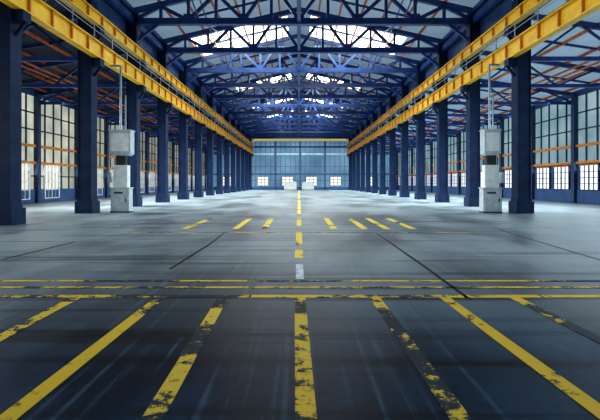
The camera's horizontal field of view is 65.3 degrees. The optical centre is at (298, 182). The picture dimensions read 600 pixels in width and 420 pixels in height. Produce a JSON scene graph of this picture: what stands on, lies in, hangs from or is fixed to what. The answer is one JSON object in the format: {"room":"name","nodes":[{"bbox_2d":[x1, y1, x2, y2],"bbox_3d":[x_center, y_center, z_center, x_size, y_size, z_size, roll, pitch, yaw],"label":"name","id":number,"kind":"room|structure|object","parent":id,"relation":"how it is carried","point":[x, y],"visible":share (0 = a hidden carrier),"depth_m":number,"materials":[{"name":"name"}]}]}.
{"room":"empty factory hall","nodes":[
{"label":"empty factory hall","id":0,"kind":"room"},
{"bbox_2d":[22,88,206,202],"bbox_3d":[-18.865,-2.700,45.700,0.370,8.200,109.100,0,0,0],"label":"wall","id":1,"kind":"structure","parent":0,"point":[49,132],"depth_m":37.94,"materials":[{"name":"white glass"}]},
{"bbox_2d":[22,0,230,154],"bbox_3d":[-14.640,-6.850,43.453,8.760,2.300,108.205,0,0,0],"label":"aisle roof","id":2,"kind":"structure","parent":0,"point":[49,62],"depth_m":31.63,"materials":[{"name":"blue metal"}]},
{"bbox_2d":[0,190,599,419],"bbox_3d":[0.500,1.550,44.000,40.000,0.300,105.000,0,0,0],"label":"floor","id":3,"kind":"structure","parent":0,"point":[244,369],"depth_m":5.14,"materials":[{"name":"concrete"}]},
{"bbox_2d":[0,2,30,224],"bbox_3d":[-9.750,-4.260,15.840,1.100,11.320,0.820,0,0,0],"label":"column","id":4,"kind":"structure","parent":3,"relation":"on","point":[13,22],"depth_m":15.55,"materials":[{"name":"blue metal"}]},
{"bbox_2d":[75,0,103,213],"bbox_3d":[-9.750,-4.260,21.890,1.100,11.320,0.820,0,0,0],"label":"column","id":5,"kind":"structure","parent":3,"relation":"on","point":[87,202],"depth_m":21.60,"materials":[{"name":"blue metal"}]},
{"bbox_2d":[0,0,253,153],"bbox_3d":[-9.317,-6.461,43.025,0.445,1.322,105.350,0,0,0],"label":"beam","id":6,"kind":"structure","parent":5,"relation":"attached to","point":[42,13],"depth_m":22.12,"materials":[{"name":"yellow metal"}]},
{"bbox_2d":[108,65,134,212],"bbox_3d":[-8.515,-2.124,22.375,1.150,7.048,0.610,0,0,0],"label":"tall cabinet","id":7,"kind":"object","parent":3,"relation":"on","point":[121,142],"visible":1,"depth_m":22.12,"materials":[{"name":"grey metal"}]},
{"bbox_2d":[126,15,145,206],"bbox_3d":[-9.750,-4.260,27.940,1.100,11.320,0.820,0,0,0],"label":"column","id":8,"kind":"structure","parent":3,"relation":"on","point":[133,96],"depth_m":27.65,"materials":[{"name":"blue metal"}]},
{"bbox_2d":[155,45,172,202],"bbox_3d":[-9.750,-4.260,33.990,1.100,11.320,0.820,0,0,0],"label":"column","id":9,"kind":"structure","parent":3,"relation":"on","point":[162,196],"depth_m":33.70,"materials":[{"name":"blue metal"}]},
{"bbox_2d":[60,0,253,146],"bbox_3d":[-9.380,-7.640,43.025,0.320,0.680,105.350,0,0,0],"label":"beam","id":10,"kind":"structure","parent":9,"relation":"attached to","point":[83,6],"depth_m":26.62,"materials":[{"name":"yellow metal"}]},
{"bbox_2d":[177,66,191,199],"bbox_3d":[-9.750,-4.260,40.040,1.100,11.320,0.820,0,0,0],"label":"column","id":11,"kind":"structure","parent":3,"relation":"on","point":[182,194],"depth_m":39.75,"materials":[{"name":"blue metal"}]},
{"bbox_2d":[193,81,205,196],"bbox_3d":[-9.750,-4.260,46.090,1.100,11.320,0.820,0,0,0],"label":"column","id":12,"kind":"structure","parent":3,"relation":"on","point":[198,192],"depth_m":45.80,"materials":[{"name":"blue metal"}]},
{"bbox_2d":[206,93,216,195],"bbox_3d":[-9.750,-4.260,52.140,1.100,11.320,0.820,0,0,0],"label":"column","id":13,"kind":"structure","parent":3,"relation":"on","point":[210,191],"depth_m":51.85,"materials":[{"name":"blue metal"}]},
{"bbox_2d":[216,103,224,193],"bbox_3d":[-9.750,-4.260,58.190,1.100,11.320,0.820,0,0,0],"label":"column","id":14,"kind":"structure","parent":3,"relation":"on","point":[219,190],"depth_m":57.91,"materials":[{"name":"blue metal"}]},
{"bbox_2d":[223,110,231,192],"bbox_3d":[-9.750,-4.260,64.240,1.100,11.320,0.820,0,0,0],"label":"column","id":15,"kind":"structure","parent":3,"relation":"on","point":[227,144],"depth_m":63.95,"materials":[{"name":"blue metal"}]},
{"bbox_2d":[230,117,237,191],"bbox_3d":[-9.750,-4.260,70.290,1.100,11.320,0.820,0,0,0],"label":"column","id":16,"kind":"structure","parent":3,"relation":"on","point":[233,122],"depth_m":70.00,"materials":[{"name":"blue metal"}]},
{"bbox_2d":[236,123,242,191],"bbox_3d":[-9.750,-4.260,76.340,1.100,11.320,0.820,0,0,0],"label":"column","id":17,"kind":"structure","parent":3,"relation":"on","point":[238,127],"depth_m":76.06,"materials":[{"name":"blue metal"}]},
{"bbox_2d":[241,126,246,190],"bbox_3d":[-9.750,-4.260,82.390,1.100,11.320,0.820,0,0,0],"label":"column","id":18,"kind":"structure","parent":3,"relation":"on","point":[243,151],"depth_m":82.10,"materials":[{"name":"blue metal"}]},
{"bbox_2d":[245,130,249,189],"bbox_3d":[-9.750,-4.260,88.440,1.100,11.320,0.820,0,0,0],"label":"column","id":19,"kind":"structure","parent":3,"relation":"on","point":[246,134],"depth_m":88.14,"materials":[{"name":"blue metal"}]},
{"bbox_2d":[248,134,253,189],"bbox_3d":[-9.750,-4.260,94.490,1.100,11.320,0.820,0,0,0],"label":"column","id":20,"kind":"structure","parent":3,"relation":"on","point":[249,138],"depth_m":94.19,"materials":[{"name":"blue metal"}]},
{"bbox_2d":[284,181,296,189],"bbox_3d":[-1.700,0.540,92.485,2.440,1.720,2.030,0,0,0],"label":"crate","id":21,"kind":"object","parent":3,"relation":"on","point":[288,185],"visible":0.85,"depth_m":91.50,"materials":[{"name":"grey metal"}]},
{"bbox_2d":[0,192,599,419],"bbox_3d":[0.081,1.398,43.629,11.862,0.003,87.463,0,0,0],"label":"floor markings","id":22,"kind":"object","parent":3,"relation":"on","point":[305,404],"depth_m":4.10,"materials":[{"name":"yellow paint"}]},
{"bbox_2d":[296,264,303,278],"bbox_3d":[0.012,1.398,7.457,0.126,0.004,1.264,0,0,0],"label":"floor marking","id":23,"kind":"object","parent":3,"relation":"on","point":[299,267],"depth_m":7.38,"materials":[{"name":"paint"}]},
{"bbox_2d":[302,182,313,189],"bbox_3d":[1.750,0.590,92.485,2.340,1.620,2.030,0,0,0],"label":"crate","id":24,"kind":"object","parent":3,"relation":"on","point":[305,185],"visible":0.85,"depth_m":91.50,"materials":[{"name":"grey metal"}]},
{"bbox_2d":[347,134,351,189],"bbox_3d":[10.250,-4.260,94.490,1.100,11.320,0.820,0,0,0],"label":"column","id":25,"kind":"structure","parent":3,"relation":"on","point":[350,138],"depth_m":94.19,"materials":[{"name":"blue metal"}]},
{"bbox_2d":[350,130,355,189],"bbox_3d":[10.250,-4.260,88.440,1.100,11.320,0.820,0,0,0],"label":"column","id":26,"kind":"structure","parent":3,"relation":"on","point":[353,155],"depth_m":88.14,"materials":[{"name":"blue metal"}]},
{"bbox_2d":[354,126,359,190],"bbox_3d":[10.250,-4.260,82.390,1.100,11.320,0.820,0,0,0],"label":"column","id":27,"kind":"structure","parent":3,"relation":"on","point":[357,151],"depth_m":82.10,"materials":[{"name":"blue metal"}]},
{"bbox_2d":[358,123,365,191],"bbox_3d":[10.250,-4.260,76.340,1.100,11.320,0.820,0,0,0],"label":"column","id":28,"kind":"structure","parent":3,"relation":"on","point":[362,188],"depth_m":76.06,"materials":[{"name":"blue metal"}]},
{"bbox_2d":[363,117,370,191],"bbox_3d":[10.250,-4.260,70.290,1.100,11.320,0.820,0,0,0],"label":"column","id":29,"kind":"structure","parent":3,"relation":"on","point":[368,122],"depth_m":70.00,"materials":[{"name":"blue metal"}]},
{"bbox_2d":[369,110,377,192],"bbox_3d":[10.250,-4.260,64.240,1.100,11.320,0.820,0,0,0],"label":"column","id":30,"kind":"structure","parent":3,"relation":"on","point":[374,189],"depth_m":63.95,"materials":[{"name":"blue metal"}]},
{"bbox_2d":[377,103,385,193],"bbox_3d":[10.250,-4.260,58.190,1.100,11.320,0.820,0,0,0],"label":"column","id":31,"kind":"structure","parent":3,"relation":"on","point":[382,190],"depth_m":57.91,"materials":[{"name":"blue metal"}]},
{"bbox_2d":[386,93,396,195],"bbox_3d":[10.250,-4.260,52.140,1.100,11.320,0.820,0,0,0],"label":"column","id":32,"kind":"structure","parent":3,"relation":"on","point":[392,191],"depth_m":51.85,"materials":[{"name":"blue metal"}]},
{"bbox_2d":[397,81,409,196],"bbox_3d":[10.250,-4.260,46.090,1.100,11.320,0.820,0,0,0],"label":"column","id":33,"kind":"structure","parent":3,"relation":"on","point":[404,192],"depth_m":45.80,"materials":[{"name":"blue metal"}]},
{"bbox_2d":[412,66,426,199],"bbox_3d":[10.250,-4.260,40.040,1.100,11.320,0.820,0,0,0],"label":"column","id":34,"kind":"structure","parent":3,"relation":"on","point":[419,194],"depth_m":39.75,"materials":[{"name":"blue metal"}]},
{"bbox_2d":[432,45,449,202],"bbox_3d":[10.250,-4.260,33.990,1.100,11.320,0.820,0,0,0],"label":"column","id":35,"kind":"structure","parent":3,"relation":"on","point":[441,111],"depth_m":33.70,"materials":[{"name":"blue metal"}]},
{"bbox_2d":[460,15,479,206],"bbox_3d":[10.250,-4.260,27.940,1.100,11.320,0.820,0,0,0],"label":"column","id":36,"kind":"structure","parent":3,"relation":"on","point":[471,199],"depth_m":27.65,"materials":[{"name":"blue metal"}]},
{"bbox_2d":[478,64,504,212],"bbox_3d":[9.145,-2.124,22.175,1.090,7.048,0.610,0,0,0],"label":"tall cabinet","id":37,"kind":"object","parent":3,"relation":"on","point":[490,193],"visible":1,"depth_m":21.96,"materials":[{"name":"grey metal"}]},
{"bbox_2d":[504,0,533,213],"bbox_3d":[10.250,-4.260,21.890,1.100,11.320,0.820,0,0,0],"label":"column","id":38,"kind":"structure","parent":3,"relation":"on","point":[519,67],"depth_m":21.60,"materials":[{"name":"blue metal"}]},
{"bbox_3d":[10.250,-4.260,-8.360,1.100,11.320,0.820,0,0,0],"label":"column","id":39,"kind":"structure","parent":3,"relation":"on","visible":0},
{"bbox_2d":[347,0,549,146],"bbox_3d":[9.880,-7.640,43.025,0.320,0.680,105.350,0,0,0],"label":"beam","id":40,"kind":"structure","parent":39,"relation":"attached to","point":[526,6],"depth_m":26.62,"materials":[{"name":"yellow metal"}]},
{"bbox_2d":[346,0,599,153],"bbox_3d":[9.817,-6.461,43.025,0.445,1.322,105.350,0,0,0],"label":"beam","id":41,"kind":"structure","parent":39,"relation":"attached to","point":[571,12],"depth_m":22.31,"materials":[{"name":"yellow metal"}]},
{"bbox_2d":[206,122,396,189],"bbox_3d":[0.500,-5.800,95.835,39.400,14.400,0.430,0,0,0],"label":"wall","id":42,"kind":"structure","parent":0,"point":[323,161],"depth_m":96.01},
{"bbox_2d":[151,0,454,126],"bbox_3d":[0.250,-11.475,43.675,20.312,2.487,104.650,0,0,0],"label":"roof","id":43,"kind":"structure","parent":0,"point":[236,6],"depth_m":38.20,"materials":[{"name":"blue metal"}]},
{"bbox_2d":[127,0,479,130],"bbox_3d":[0.250,-11.674,42.675,21.480,2.493,106.650,0,0,0],"label":"ceiling","id":44,"kind":"structure","parent":0,"point":[439,32],"depth_m":37.00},
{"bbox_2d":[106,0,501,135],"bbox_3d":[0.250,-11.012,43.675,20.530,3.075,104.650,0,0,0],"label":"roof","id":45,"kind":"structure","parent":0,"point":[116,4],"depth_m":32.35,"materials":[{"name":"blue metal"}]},
{"bbox_2d":[248,116,351,137],"bbox_3d":[0.250,-10.620,88.440,20.880,4.252,0.400,0,0,0],"label":"roof truss","id":46,"kind":"object","parent":45,"relation":"attached to","point":[255,131],"visible":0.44,"depth_m":88.32,"materials":[{"name":"blue metal"}]},
{"bbox_2d":[233,99,367,125],"bbox_3d":[0.250,-10.620,70.290,20.880,4.252,0.400,0,0,0],"label":"roof truss","id":47,"kind":"object","parent":45,"relation":"attached to","point":[237,117],"visible":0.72,"depth_m":70.15,"materials":[{"name":"blue metal"}]},
{"bbox_2d":[242,114,358,133],"bbox_3d":[0.250,-10.620,82.390,20.880,4.252,0.400,0,0,0],"label":"roof truss","id":48,"kind":"object","parent":45,"relation":"attached to","point":[261,127],"visible":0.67,"depth_m":82.26,"materials":[{"name":"blue metal"}]},
{"bbox_2d":[238,107,362,130],"bbox_3d":[0.250,-10.620,76.340,20.880,4.252,0.400,0,0,0],"label":"roof truss","id":49,"kind":"object","parent":45,"relation":"attached to","point":[258,122],"visible":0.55,"depth_m":76.21,"materials":[{"name":"blue metal"}]},
{"bbox_2d":[250,121,350,140],"bbox_3d":[0.250,-10.620,94.490,20.880,4.252,0.400,0,0,0],"label":"roof truss","id":50,"kind":"object","parent":45,"relation":"attached to","point":[258,134],"visible":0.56,"depth_m":94.36,"materials":[{"name":"blue metal"}]},
{"bbox_2d":[219,81,382,114],"bbox_3d":[0.250,-10.620,58.190,20.880,4.252,0.400,0,0,0],"label":"roof truss","id":51,"kind":"object","parent":45,"relation":"attached to","point":[258,92],"visible":0.61,"depth_m":58.06,"materials":[{"name":"blue metal"}]},
{"bbox_2d":[226,90,375,120],"bbox_3d":[0.250,-10.620,64.240,20.880,4.252,0.400,0,0,0],"label":"roof truss","id":52,"kind":"object","parent":45,"relation":"attached to","point":[250,111],"visible":0.71,"depth_m":64.11,"materials":[{"name":"blue metal"}]},
{"bbox_2d":[197,54,405,96],"bbox_3d":[0.250,-10.620,46.090,20.880,4.252,0.400,0,0,0],"label":"roof truss","id":53,"kind":"object","parent":45,"relation":"attached to","point":[231,83],"visible":0.75,"depth_m":45.96,"materials":[{"name":"blue metal"}]},
{"bbox_2d":[209,73,393,106],"bbox_3d":[0.250,-10.620,52.140,20.880,4.252,0.400,0,0,0],"label":"roof truss","id":54,"kind":"object","parent":45,"relation":"attached to","point":[239,95],"visible":0.69,"depth_m":52.01,"materials":[{"name":"blue metal"}]},
{"bbox_2d":[182,34,421,83],"bbox_3d":[0.250,-10.620,40.040,20.880,4.252,0.400,0,0,0],"label":"roof truss","id":55,"kind":"object","parent":45,"relation":"attached to","point":[221,68],"visible":0.76,"depth_m":39.91,"materials":[{"name":"blue metal"}]},
{"bbox_2d":[161,7,443,65],"bbox_3d":[0.250,-10.620,33.990,20.880,4.252,0.400,0,0,0],"label":"roof truss","id":56,"kind":"object","parent":45,"relation":"attached to","point":[208,48],"visible":0.8,"depth_m":33.86,"materials":[{"name":"blue metal"}]},
{"bbox_2d":[131,0,474,40],"bbox_3d":[0.250,-10.620,27.940,20.880,4.252,0.400,0,0,0],"label":"roof truss","id":57,"kind":"object","parent":45,"relation":"attached to","point":[188,19],"visible":0.82,"depth_m":27.84,"materials":[{"name":"blue metal"}]},
{"bbox_2d":[58,0,550,132],"bbox_3d":[0.250,-9.225,42.675,21.080,2.850,106.650,0,0,0],"label":"wall","id":58,"kind":"structure","parent":0,"point":[503,7],"depth_m":30.11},
{"bbox_2d":[360,0,599,154],"bbox_3d":[15.390,-6.850,43.453,9.258,2.300,108.205,0,0,0],"label":"aisle roof","id":59,"kind":"structure","parent":0,"point":[567,62],"depth_m":29.89,"materials":[{"name":"blue metal"}]},
{"bbox_2d":[396,88,599,203],"bbox_3d":[19.865,-2.700,45.700,0.370,8.200,109.100,0,0,0],"label":"wall","id":60,"kind":"structure","parent":0,"point":[565,139],"depth_m":36.94,"materials":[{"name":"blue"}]}
]}

